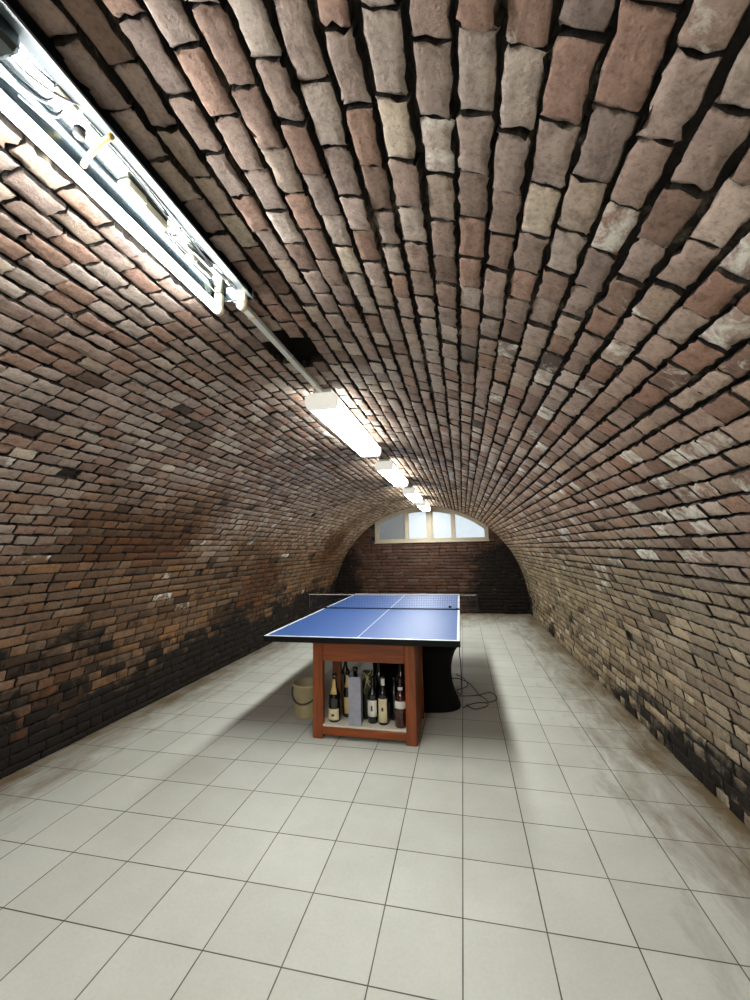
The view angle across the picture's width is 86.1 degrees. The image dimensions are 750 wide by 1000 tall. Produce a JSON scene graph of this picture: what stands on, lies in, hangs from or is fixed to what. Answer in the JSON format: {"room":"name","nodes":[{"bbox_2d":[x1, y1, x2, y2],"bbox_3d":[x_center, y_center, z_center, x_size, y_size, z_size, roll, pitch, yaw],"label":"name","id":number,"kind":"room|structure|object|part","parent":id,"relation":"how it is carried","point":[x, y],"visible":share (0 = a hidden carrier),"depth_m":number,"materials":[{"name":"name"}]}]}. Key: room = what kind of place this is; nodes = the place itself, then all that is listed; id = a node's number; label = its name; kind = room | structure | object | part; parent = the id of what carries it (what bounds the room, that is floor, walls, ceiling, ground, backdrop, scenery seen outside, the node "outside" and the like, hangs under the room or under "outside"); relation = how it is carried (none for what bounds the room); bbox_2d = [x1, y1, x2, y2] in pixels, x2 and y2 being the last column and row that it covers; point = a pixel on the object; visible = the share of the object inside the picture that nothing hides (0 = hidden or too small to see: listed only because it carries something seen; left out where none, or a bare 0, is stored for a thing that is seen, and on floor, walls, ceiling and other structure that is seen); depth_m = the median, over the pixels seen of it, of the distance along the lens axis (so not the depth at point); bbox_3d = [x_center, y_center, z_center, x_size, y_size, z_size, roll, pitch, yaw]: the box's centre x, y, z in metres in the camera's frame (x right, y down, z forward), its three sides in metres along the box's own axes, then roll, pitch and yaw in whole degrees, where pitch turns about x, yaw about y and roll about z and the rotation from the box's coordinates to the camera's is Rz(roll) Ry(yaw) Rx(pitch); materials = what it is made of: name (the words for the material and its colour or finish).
{"room":"vaulted brick cellar","nodes":[
{"label":"vaulted brick cellar","id":0,"kind":"room"},
{"bbox_2d":[0,562,341,779],"bbox_3d":[-1.982,1.362,3.916,0.238,1.107,11.370,-3,-7,12],"label":"wall","id":1,"kind":"structure","parent":0,"point":[71,668],"depth_m":3.35,"materials":[{"name":"brick"}]},
{"bbox_2d":[0,0,749,612],"bbox_3d":[-0.048,0.069,3.642,3.844,1.357,11.375,-3,-7,12],"label":"ceiling","id":2,"kind":"structure","parent":0,"point":[511,238],"depth_m":1.11,"materials":[{"name":"brick"}]},
{"bbox_2d":[0,0,254,315],"bbox_3d":[-0.620,-0.748,0.775,0.162,0.076,1.255,-3,-7,12],"label":"tube light","id":3,"kind":"object","parent":2,"relation":"attached to","point":[39,93],"visible":1,"depth_m":0.87,"materials":[{"name":"metal"}]},
{"bbox_3d":[-0.623,-0.768,0.845,0.024,0.013,0.024,-3,-7,12],"label":"knob","id":4,"kind":"part","parent":3,"relation":"part of","materials":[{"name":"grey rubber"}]},
{"bbox_2d":[186,251,197,263],"bbox_3d":[-0.542,-0.718,1.188,0.023,0.023,0.025,-4,-7,21],"label":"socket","id":5,"kind":"object","parent":3,"relation":"attached to","point":[192,256],"depth_m":1.18,"materials":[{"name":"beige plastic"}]},
{"bbox_3d":[-0.488,-0.700,1.386,0.140,0.025,0.004,-3,-7,12],"label":"plate","id":6,"kind":"part","parent":3,"relation":"part of","materials":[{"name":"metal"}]},
{"bbox_2d":[233,300,321,391],"bbox_3d":[-0.391,-0.650,1.801,0.029,0.022,0.845,-3,-7,12],"label":"pipe","id":7,"kind":"object","parent":2,"relation":"attached to","point":[251,315],"visible":0.94,"depth_m":1.70,"materials":[{"name":"grey metal"}]},
{"bbox_2d":[305,388,380,457],"bbox_3d":[-0.167,-0.492,2.803,0.184,0.117,1.240,-3,-7,12],"label":"ceiling light","id":8,"kind":"object","parent":2,"relation":"attached to","point":[326,405],"visible":0.98,"depth_m":2.47,"materials":[{"name":"white plastic"}]},
{"bbox_2d":[375,458,407,486],"bbox_3d":[0.208,-0.292,4.526,0.184,0.117,1.150,-3,-7,12],"label":"ceiling light","id":9,"kind":"object","parent":2,"relation":"attached to","point":[386,467],"visible":1,"depth_m":4.19,"materials":[{"name":"white plastic"}]},
{"bbox_2d":[379,464,407,485],"bbox_3d":[0.209,-0.278,4.524,0.176,0.078,1.080,-3,-7,12],"label":"diffuser","id":10,"kind":"object","parent":9,"relation":"attached to","point":[393,475],"depth_m":4.44,"materials":[{"name":"white plastic"}]},
{"bbox_2d":[402,486,422,502],"bbox_3d":[0.610,-0.079,6.365,0.184,0.117,1.160,-3,-7,12],"label":"ceiling light","id":11,"kind":"object","parent":2,"relation":"attached to","point":[410,492],"visible":1,"depth_m":5.99,"materials":[{"name":"white plastic"}]},
{"bbox_2d":[405,490,421,501],"bbox_3d":[0.610,-0.064,6.364,0.176,0.078,1.090,-3,-7,12],"label":"diffuser","id":12,"kind":"object","parent":11,"relation":"attached to","point":[413,495],"depth_m":6.12,"materials":[{"name":"white plastic"}]},
{"bbox_2d":[416,500,429,510],"bbox_3d":[0.975,0.116,8.040,0.184,0.117,1.150,-3,-7,12],"label":"ceiling light","id":13,"kind":"object","parent":2,"relation":"attached to","point":[423,505],"visible":0.84,"depth_m":7.66,"materials":[{"name":"white plastic"}]},
{"bbox_2d":[418,503,429,510],"bbox_3d":[0.975,0.130,8.038,0.176,0.078,1.080,-3,-7,12],"label":"diffuser","id":14,"kind":"object","parent":13,"relation":"attached to","point":[423,506],"depth_m":7.84,"materials":[{"name":"white plastic"}]},
{"bbox_2d":[0,613,749,999],"bbox_3d":[-0.019,1.856,3.368,4.400,0.080,11.450,-3,-7,12],"label":"floor","id":15,"kind":"structure","parent":0,"point":[538,842],"depth_m":1.85,"materials":[{"name":"tile"}]},
{"bbox_2d":[291,677,312,718],"bbox_3d":[-0.582,1.700,3.446,0.273,0.268,0.265,-3,-7,12],"label":"bucket","id":16,"kind":"object","parent":15,"relation":"on","point":[302,698],"visible":0.66,"depth_m":3.35,"materials":[{"name":"yellow plastic"}]},
{"bbox_3d":[-0.596,1.649,3.393,0.273,0.123,0.144,-3,-7,12],"label":"handle","id":17,"kind":"part","parent":16,"relation":"part of","materials":[{"name":"grey rubber"}]},
{"bbox_2d":[313,643,423,746],"bbox_3d":[-0.034,1.443,3.208,0.783,0.702,0.520,-3,-7,12],"label":"base cabinet","id":18,"kind":"object","parent":15,"relation":"on","point":[410,656],"visible":0.61,"depth_m":2.98,"materials":[{"name":"red wood"}]},
{"bbox_3d":[-0.428,1.432,3.054,0.078,0.702,0.050,-3,-7,12],"label":"post","id":19,"kind":"part","parent":18,"relation":"part of","materials":[{"name":"red wood"}]},
{"bbox_2d":[328,673,340,722],"bbox_3d":[-0.311,1.512,3.085,0.094,0.345,0.095,-3,-7,12],"label":"champagne bottle","id":20,"kind":"object","parent":18,"relation":"on","point":[334,700],"visible":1,"depth_m":3.05,"materials":[{"name":"black glass"}]},
{"bbox_3d":[-0.329,1.485,3.510,0.078,0.702,0.050,-3,-7,12],"label":"post","id":21,"kind":"part","parent":18,"relation":"part of","materials":[{"name":"red wood"}]},
{"bbox_2d":[341,661,348,707],"bbox_3d":[-0.245,1.494,3.341,0.072,0.440,0.072,-3,-7,12],"label":"bottle","id":22,"kind":"object","parent":18,"relation":"on","point":[345,666],"visible":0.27,"depth_m":3.32,"materials":[{"name":"black glass"}]},
{"bbox_2d":[342,670,349,717],"bbox_3d":[-0.215,1.522,3.166,0.084,0.340,0.085,-3,-7,12],"label":"champagne bottle","id":23,"kind":"object","parent":18,"relation":"on","point":[347,672],"visible":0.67,"depth_m":3.13,"materials":[{"name":"black glass"}]},
{"bbox_2d":[348,673,362,725],"bbox_3d":[-0.146,1.502,3.025,0.094,0.345,0.094,-2,-7,6],"label":"gift box","id":24,"kind":"object","parent":18,"relation":"on","point":[355,691],"visible":0.98,"depth_m":2.98,"materials":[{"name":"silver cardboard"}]},
{"bbox_2d":[353,667,357,676],"bbox_3d":[-0.147,1.470,3.029,0.072,0.400,0.072,-3,-7,12],"label":"bottle","id":25,"kind":"object","parent":24,"relation":"in","point":[355,669],"visible":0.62,"depth_m":3.04,"materials":[{"name":"black glass"}]},
{"bbox_2d":[263,594,460,646],"bbox_3d":[0.152,1.181,4.239,1.462,0.056,2.776,-3,-7,12],"label":"table","id":26,"kind":"object","parent":18,"relation":"on","point":[399,627],"visible":0.96,"depth_m":3.39,"materials":[{"name":"blue paint"}]},
{"bbox_2d":[306,594,479,611],"bbox_3d":[0.150,1.084,4.250,1.854,0.171,0.033,-2,-7,12],"label":"net","id":27,"kind":"object","parent":26,"relation":"attached to","point":[308,595],"visible":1,"depth_m":4.25,"materials":[{"name":"black fabric"}]},
{"bbox_3d":[-0.736,1.123,4.431,0.044,0.171,0.032,-3,-7,12],"label":"net post","id":28,"kind":"part","parent":27,"relation":"part of","materials":[{"name":"black metal"}]},
{"bbox_3d":[0.151,1.147,4.243,1.800,0.012,0.008,-3,-7,12],"label":"cord","id":29,"kind":"part","parent":27,"relation":"part of","materials":[{"name":"white fabric"}]},
{"bbox_3d":[1.036,1.046,4.069,0.044,0.171,0.032,-3,-7,12],"label":"net post","id":30,"kind":"part","parent":27,"relation":"part of","materials":[{"name":"black metal"}]},
{"bbox_2d":[456,647,467,694],"bbox_3d":[0.845,1.515,3.986,0.126,0.712,0.946,-3,-7,12],"label":"hanging cable","id":31,"kind":"object","parent":26,"relation":"hanging from","point":[459,647],"visible":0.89,"depth_m":3.56,"materials":[{"name":"black rubber"}]},
{"bbox_3d":[-0.090,1.139,3.008,0.627,0.144,0.030,-3,-7,12],"label":"rail","id":32,"kind":"part","parent":18,"relation":"part of","materials":[{"name":"red wood"}]},
{"bbox_2d":[323,702,405,731],"bbox_3d":[-0.038,1.699,3.179,0.741,0.013,0.508,-3,-7,12],"label":"shelf","id":33,"kind":"object","parent":18,"relation":"attached to","point":[343,725],"depth_m":2.97,"materials":[{"name":"white wood"}]},
{"bbox_3d":[-0.079,1.708,2.939,0.627,0.058,0.030,-3,-7,12],"label":"rail","id":34,"kind":"part","parent":18,"relation":"part of","materials":[{"name":"red wood"}]},
{"bbox_2d":[362,669,372,718],"bbox_3d":[-0.056,1.501,3.129,0.095,0.367,0.086,-3,-7,12],"label":"gift bag","id":35,"kind":"object","parent":18,"relation":"on","point":[366,683],"visible":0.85,"depth_m":3.11,"materials":[{"name":"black paper"}]},
{"bbox_2d":[367,676,377,723],"bbox_3d":[-0.018,1.509,3.042,0.078,0.330,0.079,-3,-7,12],"label":"wine bottle","id":36,"kind":"object","parent":18,"relation":"on","point":[372,695],"visible":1,"depth_m":3.01,"materials":[{"name":"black glass"}]},
{"bbox_2d":[375,663,381,692],"bbox_3d":[0.035,1.484,3.219,0.072,0.420,0.072,-3,-7,12],"label":"wine bottle","id":37,"kind":"object","parent":18,"relation":"on","point":[379,673],"visible":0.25,"depth_m":3.20,"materials":[{"name":"black glass"}]},
{"bbox_2d":[378,675,388,725],"bbox_3d":[0.061,1.496,3.011,0.076,0.345,0.077,-3,-7,12],"label":"wine bottle","id":38,"kind":"object","parent":18,"relation":"on","point":[383,715],"visible":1,"depth_m":2.98,"materials":[{"name":"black glass"}]},
{"bbox_2d":[390,676,397,720],"bbox_3d":[0.150,1.521,3.087,0.074,0.310,0.074,-3,-7,12],"label":"wine bottle","id":39,"kind":"object","parent":18,"relation":"on","point":[393,692],"visible":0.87,"depth_m":3.06,"materials":[{"name":"black glass"}]},
{"bbox_2d":[394,677,405,728],"bbox_3d":[0.190,1.490,2.963,0.094,0.340,0.095,-3,-7,12],"label":"liquor bottle","id":40,"kind":"object","parent":18,"relation":"on","point":[399,704],"visible":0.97,"depth_m":2.92,"materials":[{"name":"brown glass"}]},
{"bbox_2d":[396,664,404,694],"bbox_3d":[0.208,1.480,3.213,0.072,0.420,0.072,-3,-7,12],"label":"wine bottle","id":41,"kind":"object","parent":18,"relation":"on","point":[400,672],"visible":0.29,"depth_m":3.20,"materials":[{"name":"black glass"}]},
{"bbox_3d":[0.261,1.401,2.907,0.078,0.702,0.050,-3,-7,12],"label":"post","id":42,"kind":"part","parent":18,"relation":"part of","materials":[{"name":"red wood"}]},
{"bbox_3d":[0.333,1.434,3.129,0.016,0.518,0.420,-3,-7,12],"label":"panel","id":43,"kind":"part","parent":18,"relation":"part of","materials":[{"name":"red wood"}]},
{"bbox_3d":[0.338,1.717,3.095,0.026,0.056,0.420,-3,-7,12],"label":"rail","id":44,"kind":"part","parent":18,"relation":"part of","materials":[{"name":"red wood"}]},
{"bbox_3d":[0.360,1.454,3.363,0.078,0.702,0.050,-3,-7,12],"label":"post","id":45,"kind":"part","parent":18,"relation":"part of","materials":[{"name":"red wood"}]},
{"bbox_2d":[373,646,460,712],"bbox_3d":[0.337,1.559,3.660,0.850,0.565,0.400,-3,-7,12],"label":"stand","id":46,"kind":"object","parent":15,"relation":"on","point":[440,695],"visible":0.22,"depth_m":3.47,"materials":[{"name":"black fabric"}]},
{"bbox_2d":[455,678,496,701],"bbox_3d":[0.883,1.859,3.937,0.339,0.015,0.729,2,-8,-26],"label":"cable","id":47,"kind":"object","parent":15,"relation":"on","point":[455,678],"visible":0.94,"depth_m":3.78,"materials":[{"name":"black rubber"}]},
{"bbox_2d":[463,702,488,708],"bbox_3d":[0.893,1.810,3.532,0.262,0.015,0.129,1,-7,-16],"label":"cable","id":48,"kind":"object","parent":15,"relation":"on","point":[476,702],"visible":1,"depth_m":3.53,"materials":[{"name":"black rubber"}]},
{"bbox_2d":[334,523,529,613],"bbox_3d":[1.168,1.446,8.893,4.385,2.006,0.314,-3,-7,12],"label":"wall","id":49,"kind":"structure","parent":0,"point":[489,569],"depth_m":8.68,"materials":[{"name":"brick"}]},
{"bbox_2d":[374,507,488,543],"bbox_3d":[1.214,0.540,8.881,2.500,0.800,0.160,-3,-7,12],"label":"window","id":50,"kind":"structure","parent":49,"relation":"in","point":[430,538],"depth_m":8.86,"materials":[{"name":"beige paint"}]},
{"bbox_3d":[1.221,0.925,8.835,2.500,0.024,0.160,-3,-7,12],"label":"sill","id":51,"kind":"part","parent":50,"relation":"part of","materials":[{"name":"beige paint"}]},
{"bbox_2d":[516,559,749,829],"bbox_3d":[1.940,1.172,3.079,0.252,1.134,11.377,-3,-7,12],"label":"wall","id":52,"kind":"structure","parent":0,"point":[679,665],"depth_m":2.52,"materials":[{"name":"brick"}]},
{"label":"outside","id":53,"kind":"structure","parent":0,"visible":0},
{"bbox_3d":[2.393,1.594,13.312,17.000,0.120,8.780,-3,-7,12],"label":"ground","id":54,"kind":"structure","parent":53,"visible":0},
{"bbox_2d":[379,514,404,539],"bbox_3d":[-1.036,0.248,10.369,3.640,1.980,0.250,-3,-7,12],"label":"window pane","id":55,"kind":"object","parent":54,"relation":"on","point":[392,528],"depth_m":9.87,"materials":[{"name":"grey glass"}]}
]}

